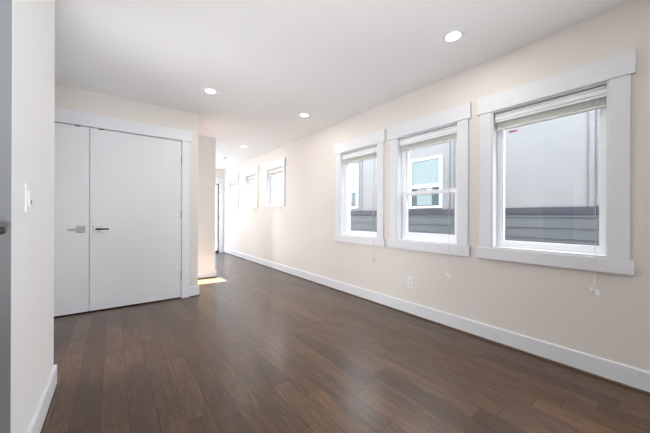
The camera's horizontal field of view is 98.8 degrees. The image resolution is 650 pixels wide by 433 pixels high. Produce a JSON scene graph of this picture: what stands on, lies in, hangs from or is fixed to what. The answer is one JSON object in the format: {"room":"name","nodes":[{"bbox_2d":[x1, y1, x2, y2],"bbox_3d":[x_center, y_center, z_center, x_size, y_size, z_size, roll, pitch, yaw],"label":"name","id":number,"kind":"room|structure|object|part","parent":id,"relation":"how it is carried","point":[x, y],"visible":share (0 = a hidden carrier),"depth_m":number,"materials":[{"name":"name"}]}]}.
{"room":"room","nodes":[
{"label":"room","id":0,"kind":"room"},
{"bbox_2d":[0,0,54,432],"bbox_3d":[-2.171,-0.160,0.798,1.905,2.442,0.912,0,0,-37],"label":"wall","id":1,"kind":"structure","parent":0,"point":[33,21],"depth_m":1.18,"materials":[{"name":"white paint"}]},
{"bbox_2d":[0,227,5,234],"bbox_3d":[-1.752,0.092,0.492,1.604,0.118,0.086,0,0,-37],"label":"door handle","id":2,"kind":"object","parent":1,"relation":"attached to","point":[2,229],"visible":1,"depth_m":0.94,"materials":[{"name":"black metal"}]},
{"bbox_2d":[25,184,31,211],"bbox_3d":[-1.268,-0.077,1.192,0.012,0.118,0.076,0,0,-37],"label":"light switch","id":3,"kind":"object","parent":1,"relation":"attached to","point":[28,201],"visible":1,"depth_m":1.18,"materials":[{"name":"white plastic"}]},
{"bbox_2d":[27,364,60,432],"bbox_3d":[-2.164,0.995,0.807,1.936,0.131,0.974,0,0,-37],"label":"baseboard","id":4,"kind":"structure","parent":1,"relation":"attached to","point":[39,423],"depth_m":1.46,"materials":[{"name":"white paint"}]},
{"bbox_3d":[-2.164,1.055,0.807,1.936,0.012,0.974,0,0,-37],"label":"shoe moulding","id":5,"kind":"part","parent":4,"relation":"part of","materials":[{"name":"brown wood"}]},
{"bbox_2d":[89,209,89,272],"bbox_3d":[-3.124,-0.164,2.864,3.086,2.442,0.060,0,0,-37],"label":"wall","id":6,"kind":"structure","parent":0,"point":[89,209],"depth_m":3.17,"materials":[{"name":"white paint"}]},
{"bbox_2d":[55,84,198,286],"bbox_3d":[-3.018,-0.164,2.823,3.206,2.442,0.120,0,0,-37],"label":"wall","id":7,"kind":"structure","parent":0,"point":[66,97],"depth_m":3.43,"materials":[{"name":"white paint"}]},
{"bbox_2d":[54,122,89,316],"bbox_3d":[-2.950,0.029,2.787,0.902,2.030,0.100,0,0,-37],"label":"door","id":8,"kind":"structure","parent":7,"relation":"in","point":[72,142],"depth_m":2.98,"materials":[{"name":"white paint"}]},
{"bbox_3d":[-2.650,0.140,3.027,0.070,0.070,0.010,0,0,-37],"label":"handle","id":9,"kind":"part","parent":8,"relation":"part of","materials":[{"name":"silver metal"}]},
{"bbox_2d":[55,108,191,297],"bbox_3d":[-2.617,-0.035,3.112,2.055,2.187,0.146,0,0,-37],"label":"door frame","id":10,"kind":"structure","parent":7,"relation":"attached to","point":[61,115],"depth_m":3.53,"materials":[{"name":"white paint"}]},
{"bbox_3d":[-2.576,-1.057,3.064,2.055,0.142,0.026,0,0,-37],"label":"header trim","id":11,"kind":"part","parent":10,"relation":"part of","materials":[{"name":"white paint"}]},
{"bbox_3d":[-1.821,0.040,3.645,0.095,2.045,0.020,0,0,-37],"label":"casing","id":12,"kind":"part","parent":10,"relation":"part of","materials":[{"name":"white paint"}]},
{"bbox_2d":[89,128,181,310],"bbox_3d":[-2.221,0.032,3.341,0.921,2.030,0.100,0,0,-37],"label":"door","id":13,"kind":"structure","parent":7,"relation":"in","point":[136,212],"depth_m":3.31,"materials":[{"name":"white paint"}]},
{"bbox_3d":[-2.545,0.140,3.107,0.070,0.070,0.010,0,0,-37],"label":"handle","id":14,"kind":"part","parent":13,"relation":"part of","materials":[{"name":"silver metal"}]},
{"bbox_2d":[190,285,199,296],"bbox_3d":[-1.801,0.997,3.804,0.136,0.131,0.267,0,0,-37],"label":"baseboard","id":15,"kind":"structure","parent":7,"relation":"attached to","point":[194,291],"depth_m":3.71,"materials":[{"name":"white paint"}]},
{"bbox_2d":[198,135,215,270],"bbox_3d":[-2.237,-0.161,4.874,0.518,2.442,0.350,0,0,-37],"label":"wall","id":16,"kind":"structure","parent":0,"point":[206,145],"depth_m":4.80,"materials":[{"name":"white paint"}]},
{"bbox_2d":[198,269,216,278],"bbox_3d":[-2.220,0.995,4.871,0.549,0.131,0.381,0,0,-37],"label":"baseboard","id":17,"kind":"structure","parent":16,"relation":"attached to","point":[208,273],"depth_m":4.80,"materials":[{"name":"white paint"}]},
{"bbox_2d":[216,169,223,177],"bbox_3d":[-4.228,-0.169,7.393,3.004,2.442,0.150,0,0,-37],"label":"wall","id":18,"kind":"structure","parent":0,"point":[219,172],"depth_m":8.16,"materials":[{"name":"white paint"}]},
{"bbox_2d":[215,183,219,252],"bbox_3d":[-3.477,0.032,7.926,0.927,2.045,0.090,0,0,-37],"label":"door","id":19,"kind":"structure","parent":18,"relation":"in","point":[217,184],"depth_m":8.18,"materials":[{"name":"white plastic"}]},
{"bbox_2d":[216,178,223,252],"bbox_3d":[-3.442,-0.035,7.880,1.157,2.180,0.026,0,0,-37],"label":"door frame","id":20,"kind":"structure","parent":18,"relation":"attached to","point":[218,180],"depth_m":8.18,"materials":[{"name":"white paint"}]},
{"bbox_3d":[-3.437,-1.057,7.880,1.157,0.135,0.026,0,0,-37],"label":"header trim","id":21,"kind":"part","parent":20,"relation":"part of","materials":[{"name":"white paint"}]},
{"bbox_3d":[-3.035,0.034,8.193,0.100,2.045,0.020,0,0,-37],"label":"casing","id":22,"kind":"part","parent":20,"relation":"part of","materials":[{"name":"white paint"}]},
{"bbox_2d":[55,0,631,169],"bbox_3d":[-1.440,-1.478,2.305,5.084,0.200,11.620,0,0,-37],"label":"ceiling","id":23,"kind":"structure","parent":0,"point":[269,63],"depth_m":2.29,"materials":[{"name":"white paint"}]},
{"bbox_2d":[201,87,218,94],"bbox_3d":[-1.257,-1.374,3.056,0.182,0.008,0.182,0,0,-37],"label":"recessed light","id":24,"kind":"object","parent":23,"relation":"in","point":[208,90],"visible":1,"depth_m":3.04,"materials":[{"name":"white plastic"}]},
{"bbox_2d":[298,112,310,117],"bbox_3d":[-0.277,-1.370,3.768,0.182,0.008,0.182,0,0,-37],"label":"recessed light","id":25,"kind":"object","parent":23,"relation":"in","point":[303,114],"visible":1,"depth_m":3.75,"materials":[{"name":"white plastic"}]},
{"bbox_2d":[440,28,466,43],"bbox_3d":[0.971,-1.364,2.112,0.182,0.008,0.182,0,0,-37],"label":"recessed light","id":26,"kind":"object","parent":23,"relation":"in","point":[454,35],"visible":1,"depth_m":2.10,"materials":[{"name":"white plastic"}]},
{"bbox_2d":[45,252,649,432],"bbox_3d":[-1.481,1.124,2.345,5.084,0.120,11.720,0,0,-37],"label":"floor","id":27,"kind":"structure","parent":0,"point":[260,349],"depth_m":1.90,"materials":[{"name":"brown wood"}]},
{"bbox_2d":[224,0,649,371],"bbox_3d":[0.508,-0.149,3.787,0.180,2.442,11.620,0,0,-37],"label":"wall","id":28,"kind":"structure","parent":0,"point":[550,304],"depth_m":2.46,"materials":[{"name":"white paint"}]},
{"bbox_2d":[227,173,238,208],"bbox_3d":[-2.447,-0.663,7.657,0.206,0.925,0.880,0,0,-37],"label":"window","id":29,"kind":"structure","parent":28,"relation":"in","point":[232,204],"depth_m":7.87,"materials":[{"name":"white paint"}]},
{"bbox_3d":[-2.516,-1.056,7.603,0.028,0.140,0.880,0,0,-37],"label":"header trim","id":30,"kind":"part","parent":29,"relation":"part of","materials":[{"name":"white paint"}]},
{"bbox_3d":[-2.519,-0.246,7.604,0.026,0.090,0.872,0,0,-37],"label":"apron trim","id":31,"kind":"part","parent":29,"relation":"part of","materials":[{"name":"white paint"}]},
{"bbox_2d":[230,180,236,210],"bbox_3d":[-2.499,-0.556,7.618,0.112,0.831,0.628,0,0,-37],"label":"window blind","id":32,"kind":"object","parent":29,"relation":"attached to","point":[233,183],"visible":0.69,"depth_m":7.63,"materials":[{"name":"white fabric"}]},
{"bbox_3d":[-2.426,-0.639,7.673,0.067,0.669,0.636,0,0,-37],"label":"frame","id":33,"kind":"part","parent":29,"relation":"part of","materials":[{"name":"white plastic"}]},
{"bbox_3d":[-2.288,-0.637,7.307,0.020,0.695,0.090,0,0,-37],"label":"casing","id":34,"kind":"part","parent":29,"relation":"part of","materials":[{"name":"white paint"}]},
{"bbox_2d":[244,167,258,208],"bbox_3d":[-1.691,-0.660,6.662,0.206,0.925,0.850,0,0,-37],"label":"window","id":35,"kind":"structure","parent":28,"relation":"in","point":[248,186],"depth_m":6.86,"materials":[{"name":"white paint"}]},
{"bbox_3d":[-1.977,-0.636,6.897,0.020,0.695,0.090,0,0,-37],"label":"casing","id":36,"kind":"part","parent":35,"relation":"part of","materials":[{"name":"white paint"}]},
{"bbox_2d":[247,175,255,210],"bbox_3d":[-1.743,-0.553,6.622,0.112,0.831,0.598,0,0,-37],"label":"window blind","id":37,"kind":"object","parent":35,"relation":"attached to","point":[251,178],"visible":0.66,"depth_m":6.63,"materials":[{"name":"white fabric"}]},
{"bbox_3d":[-1.760,-1.053,6.608,0.028,0.140,0.850,0,0,-37],"label":"header trim","id":38,"kind":"part","parent":35,"relation":"part of","materials":[{"name":"white paint"}]},
{"bbox_3d":[-1.763,-0.243,6.608,0.026,0.090,0.842,0,0,-37],"label":"apron trim","id":39,"kind":"part","parent":35,"relation":"part of","materials":[{"name":"white paint"}]},
{"bbox_3d":[-1.670,-0.636,6.678,0.067,0.669,0.606,0,0,-37],"label":"frame","id":40,"kind":"part","parent":35,"relation":"part of","materials":[{"name":"white plastic"}]},
{"bbox_3d":[-1.541,-0.634,6.323,0.020,0.695,0.090,0,0,-37],"label":"casing","id":41,"kind":"part","parent":35,"relation":"part of","materials":[{"name":"white paint"}]},
{"bbox_2d":[264,158,285,206],"bbox_3d":[-0.960,-0.657,5.698,0.206,0.925,0.910,0,0,-37],"label":"window","id":42,"kind":"structure","parent":28,"relation":"in","point":[270,201],"depth_m":5.78,"materials":[{"name":"white paint"}]},
{"bbox_3d":[-1.263,-0.633,5.957,0.020,0.695,0.090,0,0,-37],"label":"casing","id":43,"kind":"part","parent":42,"relation":"part of","materials":[{"name":"white paint"}]},
{"bbox_2d":[268,168,281,209],"bbox_3d":[-1.012,-0.550,5.659,0.112,0.831,0.658,0,0,-37],"label":"window blind","id":44,"kind":"object","parent":42,"relation":"attached to","point":[278,171],"visible":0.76,"depth_m":5.66,"materials":[{"name":"white fabric"}]},
{"bbox_3d":[-1.029,-1.050,5.644,0.028,0.140,0.910,0,0,-37],"label":"header trim","id":45,"kind":"part","parent":42,"relation":"part of","materials":[{"name":"white paint"}]},
{"bbox_3d":[-1.031,-0.240,5.645,0.026,0.090,0.902,0,0,-37],"label":"apron trim","id":46,"kind":"part","parent":42,"relation":"part of","materials":[{"name":"white paint"}]},
{"bbox_3d":[-0.939,-0.633,5.714,0.067,0.669,0.666,0,0,-37],"label":"frame","id":47,"kind":"part","parent":42,"relation":"part of","materials":[{"name":"white plastic"}]},
{"bbox_3d":[-0.791,-0.631,5.336,0.020,0.695,0.090,0,0,-37],"label":"casing","id":48,"kind":"part","parent":42,"relation":"part of","materials":[{"name":"white paint"}]},
{"bbox_2d":[334,129,385,246],"bbox_3d":[0.503,-0.343,3.770,0.206,1.412,0.950,0,0,-37],"label":"window","id":49,"kind":"structure","parent":28,"relation":"in","point":[343,233],"depth_m":3.79,"materials":[{"name":"white paint"}]},
{"bbox_3d":[0.190,-0.318,4.042,0.020,1.172,0.096,0,0,-37],"label":"casing","id":50,"kind":"part","parent":49,"relation":"part of","materials":[{"name":"white paint"}]},
{"bbox_2d":[342,146,376,262],"bbox_3d":[0.450,-0.159,3.731,0.112,1.461,0.682,0,0,-37],"label":"window blind","id":51,"kind":"object","parent":49,"relation":"attached to","point":[369,153],"visible":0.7,"depth_m":3.70,"materials":[{"name":"white fabric"}]},
{"bbox_3d":[0.482,-0.754,3.754,0.037,0.013,0.670,0,0,-37],"label":"rail","id":52,"kind":"part","parent":51,"relation":"part of","materials":[{"name":"white plastic"}]},
{"bbox_3d":[0.430,0.316,3.717,0.026,0.094,0.942,0,0,-37],"label":"apron trim","id":53,"kind":"part","parent":49,"relation":"part of","materials":[{"name":"white paint"}]},
{"bbox_3d":[0.434,-0.976,3.716,0.028,0.146,0.950,0,0,-37],"label":"header trim","id":54,"kind":"part","parent":49,"relation":"part of","materials":[{"name":"white paint"}]},
{"bbox_3d":[0.524,-0.318,3.786,0.067,1.146,0.690,0,0,-37],"label":"frame","id":55,"kind":"part","parent":49,"relation":"part of","materials":[{"name":"white plastic"}]},
{"bbox_3d":[0.680,-0.316,3.396,0.020,1.172,0.096,0,0,-37],"label":"casing","id":56,"kind":"part","parent":49,"relation":"part of","materials":[{"name":"white paint"}]},
{"bbox_2d":[408,277,412,287],"bbox_3d":[0.936,0.724,3.061,0.010,0.116,0.070,0,0,-37],"label":"wall outlet","id":57,"kind":"object","parent":28,"relation":"attached to","point":[410,279],"visible":1,"depth_m":3.05,"materials":[{"name":"white plastic"}]},
{"bbox_2d":[388,102,471,256],"bbox_3d":[1.110,-0.340,2.970,0.206,1.412,0.950,0,0,-37],"label":"window","id":58,"kind":"structure","parent":28,"relation":"in","point":[400,238],"depth_m":2.87,"materials":[{"name":"white paint"}]},
{"bbox_3d":[0.797,-0.316,3.241,0.020,1.172,0.096,0,0,-37],"label":"casing","id":59,"kind":"part","parent":58,"relation":"part of","materials":[{"name":"white paint"}]},
{"bbox_2d":[399,125,456,277],"bbox_3d":[1.058,-0.149,2.931,0.112,1.476,0.682,0,0,-37],"label":"window blind","id":60,"kind":"object","parent":58,"relation":"attached to","point":[448,134],"visible":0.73,"depth_m":2.90,"materials":[{"name":"white fabric"}]},
{"bbox_3d":[1.090,-0.751,2.953,0.037,0.013,0.670,0,0,-37],"label":"rail","id":61,"kind":"part","parent":60,"relation":"part of","materials":[{"name":"white plastic"}]},
{"bbox_3d":[1.201,-0.137,2.698,0.041,1.358,0.013,0,0,-37],"label":"pull cord","id":62,"kind":"part","parent":60,"relation":"part of","materials":[{"name":"white plastic"}]},
{"bbox_3d":[1.131,-0.315,2.986,0.067,1.146,0.690,0,0,-37],"label":"frame","id":63,"kind":"part","parent":58,"relation":"part of","materials":[{"name":"white plastic"}]},
{"bbox_3d":[1.037,0.318,2.917,0.026,0.094,0.942,0,0,-37],"label":"apron trim","id":64,"kind":"part","parent":58,"relation":"part of","materials":[{"name":"white paint"}]},
{"bbox_3d":[1.042,-0.974,2.916,0.028,0.146,0.950,0,0,-37],"label":"header trim","id":65,"kind":"part","parent":58,"relation":"part of","materials":[{"name":"white paint"}]},
{"bbox_3d":[1.119,-0.032,2.978,0.025,0.500,0.622,0,0,-37],"label":"sash","id":66,"kind":"part","parent":58,"relation":"part of","materials":[{"name":"white plastic"}]},
{"bbox_3d":[1.141,-0.546,2.993,0.024,0.616,0.622,0,0,-37],"label":"sash","id":67,"kind":"part","parent":58,"relation":"part of","materials":[{"name":"white plastic"}]},
{"bbox_3d":[1.287,-0.314,2.596,0.020,1.172,0.096,0,0,-37],"label":"casing","id":68,"kind":"part","parent":58,"relation":"part of","materials":[{"name":"white paint"}]},
{"bbox_2d":[223,248,649,395],"bbox_3d":[0.440,1.006,3.696,0.031,0.131,11.350,0,0,-37],"label":"baseboard","id":69,"kind":"structure","parent":28,"relation":"attached to","point":[629,377],"depth_m":2.33,"materials":[{"name":"white paint"}]},
{"bbox_2d":[477,49,635,275],"bbox_3d":[1.719,-0.338,2.168,0.206,1.412,0.950,0,0,-37],"label":"window","id":70,"kind":"structure","parent":28,"relation":"in","point":[612,255],"depth_m":1.94,"materials":[{"name":"white paint"}]},
{"bbox_3d":[1.407,-0.313,2.439,0.020,1.172,0.096,0,0,-37],"label":"casing","id":71,"kind":"part","parent":70,"relation":"part of","materials":[{"name":"white paint"}]},
{"bbox_2d":[495,85,606,294],"bbox_3d":[1.667,-0.181,2.129,0.112,1.406,0.682,0,0,-37],"label":"window blind","id":72,"kind":"object","parent":70,"relation":"attached to","point":[592,99],"visible":0.91,"depth_m":2.07,"materials":[{"name":"white fabric"}]},
{"bbox_3d":[1.698,-0.859,2.150,0.029,0.050,0.672,0,0,-37],"label":"head rail","id":73,"kind":"part","parent":72,"relation":"part of","materials":[{"name":"white plastic"}]},
{"bbox_3d":[1.699,-0.748,2.151,0.037,0.013,0.670,0,0,-37],"label":"rail","id":74,"kind":"part","parent":72,"relation":"part of","materials":[{"name":"white plastic"}]},
{"bbox_3d":[1.821,-0.169,1.881,0.041,1.288,0.013,0,0,-37],"label":"pull cord","id":75,"kind":"part","parent":72,"relation":"part of","materials":[{"name":"white plastic"}]},
{"bbox_3d":[1.740,-0.313,2.184,0.067,1.146,0.690,0,0,-37],"label":"frame","id":76,"kind":"part","parent":70,"relation":"part of","materials":[{"name":"white plastic"}]},
{"bbox_3d":[1.646,0.321,2.115,0.026,0.094,0.942,0,0,-37],"label":"apron trim","id":77,"kind":"part","parent":70,"relation":"part of","materials":[{"name":"white paint"}]},
{"bbox_3d":[1.651,-0.971,2.114,0.028,0.146,0.950,0,0,-37],"label":"header trim","id":78,"kind":"part","parent":70,"relation":"part of","materials":[{"name":"white paint"}]},
{"bbox_3d":[1.896,-0.311,1.794,0.020,1.172,0.096,0,0,-37],"label":"casing","id":79,"kind":"part","parent":70,"relation":"part of","materials":[{"name":"white paint"}]},
{"label":"outside","id":80,"kind":"structure","parent":0,"visible":0},
{"bbox_3d":[2.444,1.630,10.650,11.216,0.100,38.000,0,0,-37],"label":"ground","id":81,"kind":"structure","parent":80,"visible":0},
{"bbox_2d":[215,185,236,249],"bbox_3d":[-5.594,-0.404,9.603,5.300,3.900,0.065,0,0,-37],"label":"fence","id":82,"kind":"object","parent":81,"relation":"on","point":[215,185],"visible":0.02,"depth_m":10.66,"materials":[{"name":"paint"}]},
{"bbox_2d":[253,174,281,201],"bbox_3d":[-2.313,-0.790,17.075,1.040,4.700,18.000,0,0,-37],"label":"house","id":83,"kind":"structure","parent":81,"relation":"on","point":[278,179],"depth_m":17.08,"materials":[{"name":"white"}]},
{"bbox_2d":[350,109,599,245],"bbox_3d":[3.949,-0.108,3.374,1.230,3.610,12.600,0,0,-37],"label":"house","id":84,"kind":"structure","parent":81,"relation":"on","point":[550,164],"depth_m":3.86,"materials":[{"name":"grey"}]},
{"bbox_3d":[0.574,-0.408,6.854,0.012,0.339,0.603,0,0,-37],"label":"pane","id":85,"kind":"part","parent":84,"relation":"part of","materials":[{"name":"clear glass"}]},
{"bbox_3d":[0.576,-0.920,6.853,0.012,0.564,0.603,0,0,-37],"label":"pane","id":86,"kind":"part","parent":84,"relation":"part of","materials":[{"name":"clear glass"}]},
{"bbox_2d":[417,187,431,204],"bbox_3d":[1.842,-0.373,5.170,0.004,0.319,0.310,0,0,-37],"label":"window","id":87,"kind":"structure","parent":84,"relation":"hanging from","point":[421,199],"depth_m":5.16,"materials":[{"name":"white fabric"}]},
{"bbox_3d":[1.857,-0.363,5.163,0.012,0.339,0.588,0,0,-37],"label":"pane","id":88,"kind":"part","parent":84,"relation":"part of","materials":[{"name":"clear glass"}]},
{"bbox_3d":[1.859,-0.819,5.163,0.012,0.454,0.588,0,0,-37],"label":"pane","id":89,"kind":"part","parent":84,"relation":"part of","materials":[{"name":"clear glass"}]}
]}

